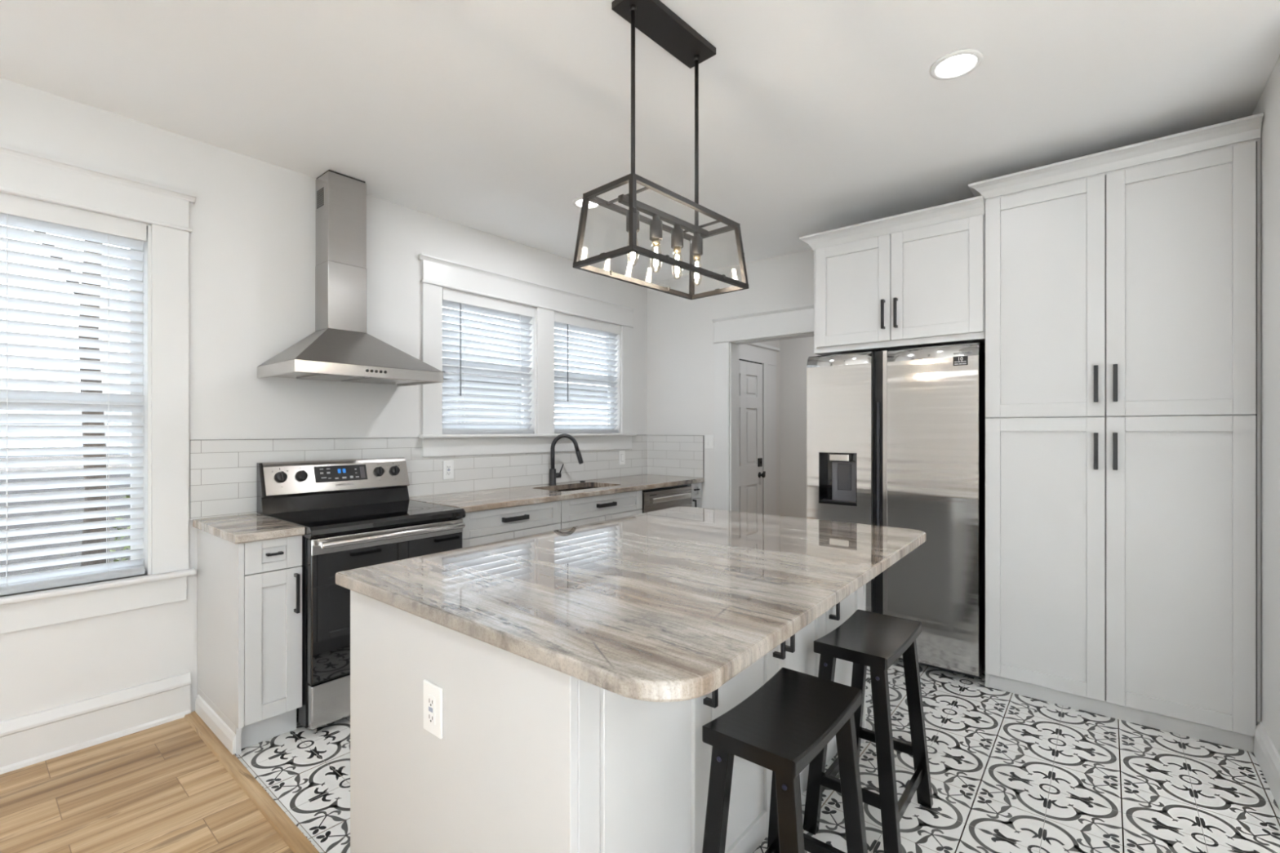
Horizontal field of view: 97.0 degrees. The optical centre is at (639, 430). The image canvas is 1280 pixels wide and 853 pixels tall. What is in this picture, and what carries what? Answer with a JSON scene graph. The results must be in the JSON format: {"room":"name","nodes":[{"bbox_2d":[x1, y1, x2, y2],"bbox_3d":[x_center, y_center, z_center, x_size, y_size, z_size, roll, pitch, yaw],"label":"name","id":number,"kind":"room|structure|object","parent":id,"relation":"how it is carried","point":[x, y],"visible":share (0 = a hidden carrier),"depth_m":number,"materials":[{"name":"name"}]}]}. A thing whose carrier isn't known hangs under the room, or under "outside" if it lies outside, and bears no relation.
{"room":"kitchen","nodes":[
{"label":"kitchen","id":0,"kind":"room"},
{"bbox_2d":[0,717,293,852],"bbox_3d":[-0.590,1.397,-1.271,7.700,0.120,8.450,0,0,39],"label":"floor","id":1,"kind":"structure","parent":0,"point":[160,788],"depth_m":2.03,"materials":[{"name":"brown wood"}]},
{"bbox_2d":[195,528,302,755],"bbox_3d":[-1.784,0.898,2.576,0.642,0.878,0.252,0,0,39],"label":"base cabinet","id":2,"kind":"object","parent":1,"relation":"on","point":[250,593],"visible":0.92,"depth_m":2.42,"materials":[{"name":"paint"}]},
{"bbox_2d":[192,513,305,543],"bbox_3d":[-1.789,0.440,2.575,0.637,0.036,0.257,0,0,39],"label":"countertop","id":3,"kind":"structure","parent":2,"relation":"on","point":[251,527],"depth_m":2.47,"materials":[{"name":"beige stone"}]},
{"bbox_2d":[184,711,319,852],"bbox_3d":[-0.594,1.357,1.413,3.938,0.060,0.053,0,0,39],"label":"trim","id":4,"kind":"structure","parent":1,"relation":"on","point":[280,821],"depth_m":2.08,"materials":[{"name":"brown wood"}]},
{"bbox_2d":[460,500,560,547],"bbox_3d":[-0.972,0.895,3.561,0.642,0.882,0.755,0,0,39],"label":"base cabinet","id":5,"kind":"object","parent":1,"relation":"on","point":[485,526],"visible":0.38,"depth_m":3.35,"materials":[{"name":"paint"}]},
{"bbox_2d":[408,474,704,512],"bbox_3d":[-0.453,0.435,4.198,0.637,0.036,2.408,0,0,39],"label":"countertop","id":6,"kind":"structure","parent":5,"relation":"on","point":[495,499],"depth_m":3.78,"materials":[{"name":"beige stone"}]},
{"bbox_2d":[549,468,556,484],"bbox_3d":[-0.667,0.356,4.333,0.056,0.122,0.056,0,0,39],"label":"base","id":7,"kind":"object","parent":6,"relation":"on","point":[553,474],"depth_m":4.31,"materials":[{"name":"black metal"}]},
{"bbox_2d":[549,433,583,484],"bbox_3d":[-0.567,0.222,4.357,0.261,0.388,0.066,0,0,-11],"label":"kitchen faucet","id":8,"kind":"object","parent":6,"relation":"on","point":[553,475],"visible":1,"depth_m":4.33,"materials":[{"name":"black metal"}]},
{"bbox_2d":[555,486,597,491],"bbox_3d":[-0.461,0.555,4.202,0.392,0.202,0.657,0,0,39],"label":"sink","id":9,"kind":"object","parent":6,"relation":"in","point":[586,487],"visible":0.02,"depth_m":4.45,"materials":[{"name":"silver metal"}]},
{"bbox_2d":[559,490,642,528],"bbox_3d":[-0.467,0.895,4.175,0.642,0.882,0.832,0,0,39],"label":"drawer","id":10,"kind":"object","parent":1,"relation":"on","point":[580,511],"visible":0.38,"depth_m":3.95,"materials":[{"name":"paint"}]},
{"bbox_2d":[0,77,647,721],"bbox_3d":[-3.091,-0.023,1.630,0.150,2.719,9.750,0,0,39],"label":"wall","id":11,"kind":"structure","parent":0,"point":[252,221],"depth_m":2.82,"materials":[{"name":"paint"}]},
{"bbox_2d":[0,671,191,774],"bbox_3d":[-4.071,1.240,0.297,0.032,0.194,6.145,0,0,39],"label":"baseboard","id":12,"kind":"structure","parent":11,"relation":"attached to","point":[31,739],"depth_m":2.40,"materials":[{"name":"paint"}]},
{"bbox_2d":[0,144,196,634],"bbox_3d":[-2.539,-0.156,2.254,0.208,1.902,1.211,0,0,39],"label":"window","id":13,"kind":"structure","parent":11,"relation":"in","point":[165,211],"depth_m":2.57,"materials":[{"name":"paint"}]},
{"bbox_2d":[0,192,146,595],"bbox_3d":[-2.528,-0.141,2.245,0.066,1.586,0.865,0,0,39],"label":"window blind","id":14,"kind":"object","parent":13,"relation":"attached to","point":[12,205],"visible":1,"depth_m":2.39,"materials":[{"name":"paint"}]},
{"bbox_2d":[257,169,443,386],"bbox_3d":[-1.522,-0.823,3.020,0.502,1.116,0.750,0,0,39],"label":"range hood","id":15,"kind":"object","parent":11,"relation":"attached to","point":[340,348],"visible":1,"depth_m":3.03,"materials":[{"name":"silver metal"}]},
{"bbox_2d":[316,187,323,208],"bbox_3d":[-1.730,-1.255,3.063,0.086,0.094,0.001,0,0,39],"label":"vent grille","id":16,"kind":"object","parent":15,"relation":"attached to","point":[319,190],"depth_m":3.06,"materials":[{"name":"grey metal"}]},
{"bbox_2d":[190,435,702,519],"bbox_3d":[-0.786,0.236,3.811,0.636,0.374,3.453,0,0,39],"label":"backsplash","id":17,"kind":"structure","parent":11,"relation":"attached to","point":[224,473],"depth_m":3.58,"materials":[{"name":"tile"}]},
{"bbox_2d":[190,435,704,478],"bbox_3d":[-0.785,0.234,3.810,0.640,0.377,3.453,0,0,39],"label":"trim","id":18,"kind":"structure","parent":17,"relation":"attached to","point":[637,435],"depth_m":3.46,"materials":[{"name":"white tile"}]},
{"bbox_2d":[443,460,453,479],"bbox_3d":[-1.257,0.261,3.716,0.010,0.122,0.076,0,0,39],"label":"wall outlet","id":19,"kind":"object","parent":11,"relation":"attached to","point":[448,465],"visible":1,"depth_m":3.71,"materials":[{"name":"white plastic"}]},
{"bbox_2d":[446,464,450,475],"bbox_3d":[-1.255,0.261,3.714,0.003,0.067,0.033,0,0,39],"label":"receptacle","id":20,"kind":"object","parent":19,"relation":"attached to","point":[448,466],"depth_m":3.71,"materials":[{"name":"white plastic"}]},
{"bbox_2d":[417,253,636,457],"bbox_3d":[-0.771,-0.469,4.402,0.208,1.276,2.088,0,0,39],"label":"window","id":21,"kind":"structure","parent":11,"relation":"in","point":[437,273],"depth_m":4.28,"materials":[{"name":"paint"}]},
{"bbox_2d":[442,287,534,434],"bbox_3d":[-1.065,-0.454,4.013,0.077,0.960,0.767,0,0,39],"label":"window blind","id":22,"kind":"object","parent":21,"relation":"attached to","point":[449,295],"visible":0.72,"depth_m":3.99,"materials":[{"name":"paint"}]},
{"bbox_2d":[554,311,619,433],"bbox_3d":[-0.447,-0.454,4.763,0.077,0.960,0.775,0,0,39],"label":"window blind","id":23,"kind":"object","parent":21,"relation":"attached to","point":[567,320],"visible":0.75,"depth_m":4.74,"materials":[{"name":"paint"}]},
{"bbox_2d":[618,450,625,464],"bbox_3d":[-0.159,0.245,5.049,0.010,0.122,0.076,0,0,39],"label":"light switch","id":24,"kind":"object","parent":11,"relation":"attached to","point":[621,453],"visible":1,"depth_m":5.04,"materials":[{"name":"white plastic"}]},
{"bbox_2d":[686,482,701,507],"bbox_3d":[0.267,0.895,5.066,0.642,0.882,0.168,0,0,39],"label":"base cabinet","id":25,"kind":"object","parent":11,"relation":"attached to","point":[695,487],"visible":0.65,"depth_m":4.88,"materials":[{"name":"paint"}]},
{"bbox_2d":[0,0,1279,283],"bbox_3d":[0.459,-1.442,0.002,7.700,0.120,11.750,0,0,39],"label":"ceiling","id":26,"kind":"structure","parent":0,"point":[492,117],"depth_m":2.30,"materials":[{"name":"paint"}]},
{"bbox_2d":[572,196,600,208],"bbox_3d":[-0.320,-1.378,3.442,0.178,0.008,0.178,0,0,39],"label":"recessed light","id":27,"kind":"object","parent":26,"relation":"in","point":[577,202],"visible":0.51,"depth_m":3.46,"materials":[{"name":"white plastic"}]},
{"bbox_2d":[573,0,748,299],"bbox_3d":[0.092,-0.949,1.937,0.269,0.866,0.613,0,0,43],"label":"pendant light","id":28,"kind":"object","parent":26,"relation":"hanging from","point":[652,18],"visible":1,"depth_m":1.90,"materials":[{"name":"brown metal"}]},
{"bbox_2d":[626,210,639,232],"bbox_3d":[-0.023,-0.676,1.814,0.043,0.078,0.043,0,0,39],"label":"socket","id":29,"kind":"object","parent":28,"relation":"attached to","point":[627,212],"depth_m":1.80,"materials":[{"name":"brown metal"}]},
{"bbox_2d":[649,215,662,240],"bbox_3d":[0.053,-0.676,1.896,0.043,0.078,0.043,0,0,39],"label":"socket","id":30,"kind":"object","parent":28,"relation":"attached to","point":[655,224],"depth_m":1.88,"materials":[{"name":"brown metal"}]},
{"bbox_2d":[671,224,683,248],"bbox_3d":[0.130,-0.676,1.978,0.043,0.078,0.043,0,0,39],"label":"socket","id":31,"kind":"object","parent":28,"relation":"attached to","point":[677,233],"depth_m":1.96,"materials":[{"name":"brown metal"}]},
{"bbox_2d":[690,232,702,256],"bbox_3d":[0.206,-0.676,2.060,0.043,0.078,0.043,0,0,39],"label":"socket","id":32,"kind":"object","parent":28,"relation":"attached to","point":[696,242],"depth_m":2.04,"materials":[{"name":"brown metal"}]},
{"bbox_2d":[929,48,983,79],"bbox_3d":[1.194,-1.378,2.141,0.178,0.008,0.178,0,0,39],"label":"recessed light","id":33,"kind":"object","parent":26,"relation":"in","point":[960,63],"visible":1,"depth_m":2.13,"materials":[{"name":"white plastic"}]},
{"bbox_2d":[642,484,687,491],"bbox_3d":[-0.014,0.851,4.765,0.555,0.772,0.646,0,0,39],"label":"control panel","id":34,"kind":"object","parent":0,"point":[681,486],"depth_m":4.59,"materials":[{"name":"plastic"}]},
{"bbox_2d":[647,248,813,509],"bbox_3d":[1.531,-0.023,4.223,3.990,2.719,0.130,0,0,39],"label":"wall","id":35,"kind":"structure","parent":0,"point":[681,331],"depth_m":4.97,"materials":[{"name":"paint"}]},
{"bbox_2d":[705,435,714,448],"bbox_3d":[0.600,0.099,4.898,0.092,0.118,0.011,0,0,39],"label":"light switch","id":36,"kind":"object","parent":35,"relation":"attached to","point":[709,439],"visible":1,"depth_m":4.89,"materials":[{"name":"white plastic"}]},
{"bbox_2d":[711,303,813,511],"bbox_3d":[1.116,0.191,4.540,1.154,2.291,0.174,0,0,39],"label":"doorway","id":37,"kind":"structure","parent":35,"relation":"in","point":[795,322],"depth_m":4.77,"materials":[{"name":"paint"}]},
{"bbox_2d":[799,195,985,355],"bbox_3d":[1.632,-0.841,3.529,0.988,0.725,0.808,0,0,39],"label":"upper cabinet","id":38,"kind":"object","parent":35,"relation":"attached to","point":[916,278],"visible":0.96,"depth_m":3.19,"materials":[{"name":"paint"}]},
{"bbox_2d":[234,658,1279,852],"bbox_3d":[0.545,1.397,2.813,3.960,0.120,3.561,0,0,39],"label":"tile","id":39,"kind":"structure","parent":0,"point":[1010,772],"depth_m":2.15,"materials":[{"name":"white tile"}]},
{"bbox_2d":[257,457,465,729],"bbox_3d":[-1.417,0.750,2.929,0.722,1.172,0.764,0,0,39],"label":"range","id":40,"kind":"object","parent":39,"relation":"on","point":[354,513],"visible":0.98,"depth_m":2.74,"materials":[{"name":"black metal"}]},
{"bbox_2d":[260,500,465,538],"bbox_3d":[-1.417,0.444,2.931,0.640,0.054,0.760,0,0,39],"label":"cooktop","id":41,"kind":"object","parent":40,"relation":"in","point":[345,520],"depth_m":2.81,"materials":[{"name":"black glass"}]},
{"bbox_2d":[350,583,866,852],"bbox_3d":[0.050,0.897,2.068,1.029,0.878,1.720,0,0,39],"label":"kitchen island","id":42,"kind":"object","parent":39,"relation":"on","point":[531,757],"visible":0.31,"depth_m":1.37,"materials":[{"name":"paint"}]},
{"bbox_2d":[423,679,442,738],"bbox_3d":[-0.519,0.697,1.416,0.082,0.124,0.010,0,0,39],"label":"wall outlet","id":43,"kind":"object","parent":42,"relation":"attached to","point":[433,693],"visible":1,"depth_m":1.41,"materials":[{"name":"white plastic"}]},
{"bbox_2d":[427,693,435,724],"bbox_3d":[-0.521,0.697,1.415,0.033,0.067,0.003,0,0,39],"label":"receptacle","id":44,"kind":"object","parent":43,"relation":"attached to","point":[431,697],"depth_m":1.41,"materials":[{"name":"white plastic"}]},
{"bbox_2d":[335,506,925,702],"bbox_3d":[0.147,0.439,2.034,1.306,0.036,1.887,0,0,39],"label":"island countertop","id":45,"kind":"structure","parent":42,"relation":"on","point":[670,604],"depth_m":1.50,"materials":[{"name":"beige stone"}]},
{"bbox_2d":[641,484,691,513],"bbox_3d":[0.019,0.900,4.738,0.640,0.871,0.646,0,0,39],"label":"dishwasher","id":46,"kind":"object","parent":39,"relation":"on","point":[656,499],"visible":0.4,"depth_m":4.52,"materials":[{"name":"silver metal"}]},
{"bbox_2d":[702,666,867,852],"bbox_3d":[0.369,1.015,1.423,0.308,0.642,0.426,0,0,39],"label":"bar stool","id":47,"kind":"object","parent":39,"relation":"on","point":[783,726],"visible":1,"depth_m":1.36,"materials":[{"name":"black paint"}]},
{"bbox_2d":[803,608,933,852],"bbox_3d":[0.796,1.015,1.960,0.308,0.642,0.426,0,0,39],"label":"bar stool","id":48,"kind":"object","parent":39,"relation":"on","point":[877,641],"visible":0.91,"depth_m":1.88,"materials":[{"name":"black paint"}]},
{"bbox_2d":[806,342,985,678],"bbox_3d":[1.636,0.437,3.522,0.929,1.800,0.759,0,0,39],"label":"refrigerator","id":49,"kind":"object","parent":39,"relation":"on","point":[895,437],"visible":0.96,"depth_m":3.12,"materials":[{"name":"grey metal"}]},
{"bbox_2d":[968,112,1263,752],"bbox_3d":[2.367,0.029,2.924,1.044,2.615,0.808,0,0,39],"label":"pantry cabinet","id":50,"kind":"object","parent":39,"relation":"on","point":[1123,284],"visible":0.99,"depth_m":2.58,"materials":[{"name":"paint"}]},
{"bbox_2d":[759,340,780,515],"bbox_3d":[1.052,-0.023,5.835,0.120,2.719,1.750,0,0,39],"label":"wall","id":51,"kind":"structure","parent":0,"point":[776,344],"depth_m":6.35,"materials":[{"name":"paint"}]},
{"bbox_2d":[738,342,779,515],"bbox_3d":[1.126,0.214,5.758,0.092,2.245,1.325,0,0,39],"label":"door","id":52,"kind":"structure","parent":51,"relation":"in","point":[757,361],"depth_m":5.90,"materials":[{"name":"paint"}]},
{"bbox_2d":[780,336,821,518],"bbox_3d":[2.732,-0.023,5.508,2.890,2.719,0.120,0,0,39],"label":"wall","id":53,"kind":"structure","parent":0,"point":[795,353],"depth_m":6.28,"materials":[{"name":"paint"}]},
{"bbox_2d":[1251,54,1279,755],"bbox_3d":[2.705,-0.023,2.415,0.120,2.719,1.430,0,0,39],"label":"wall","id":54,"kind":"structure","parent":0,"point":[1268,103],"depth_m":2.19,"materials":[{"name":"paint"}]},
{"bbox_2d":[1253,721,1279,809],"bbox_3d":[2.372,1.268,2.122,0.022,0.138,0.555,0,0,39],"label":"baseboard","id":55,"kind":"structure","parent":54,"relation":"attached to","point":[1267,756],"depth_m":2.15,"materials":[{"name":"paint"}]},
{"label":"outside","id":56,"kind":"structure","parent":0,"visible":0},
{"bbox_3d":[0.066,1.897,5.346,120.000,0.120,80.000,0,0,39],"label":"ground","id":57,"kind":"structure","parent":56,"visible":0},
{"bbox_2d":[33,231,110,566],"bbox_3d":[-5.256,-0.503,4.618,1.385,4.724,0.216,0,0,-36],"label":"tree","id":58,"kind":"object","parent":57,"relation":"on","point":[95,498],"visible":0.07,"depth_m":4.92,"materials":[{"name":"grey plant"}]},
{"bbox_2d":[442,320,607,424],"bbox_3d":[-1.914,-0.313,15.526,6.800,4.300,11.400,0,0,39],"label":"house","id":59,"kind":"structure","parent":57,"relation":"on","point":[444,407],"depth_m":10.57,"materials":[{"name":"grey"}]},
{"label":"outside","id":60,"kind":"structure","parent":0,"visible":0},
{"bbox_2d":[0,453,130,577],"bbox_3d":[-20.668,1.192,12.574,38.800,1.310,16.800,0,0,39],"label":"bank","id":61,"kind":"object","parent":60,"point":[23,480],"depth_m":8.02,"materials":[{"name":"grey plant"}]},
{"bbox_2d":[0,409,130,457],"bbox_3d":[-15.828,0.057,9.625,0.120,1.560,14.400,0,0,39],"label":"fence","id":62,"kind":"object","parent":61,"relation":"on","point":[1,411],"visible":0.02,"depth_m":12.79,"materials":[{"name":"grey"}]},
{"bbox_2d":[110,494,130,562],"bbox_3d":[-4.762,0.990,5.618,0.625,1.566,0.806,0,0,39],"label":"bush","id":63,"kind":"object","parent":61,"relation":"on","point":[126,496],"visible":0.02,"depth_m":5.40,"materials":[{"name":"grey plant"}]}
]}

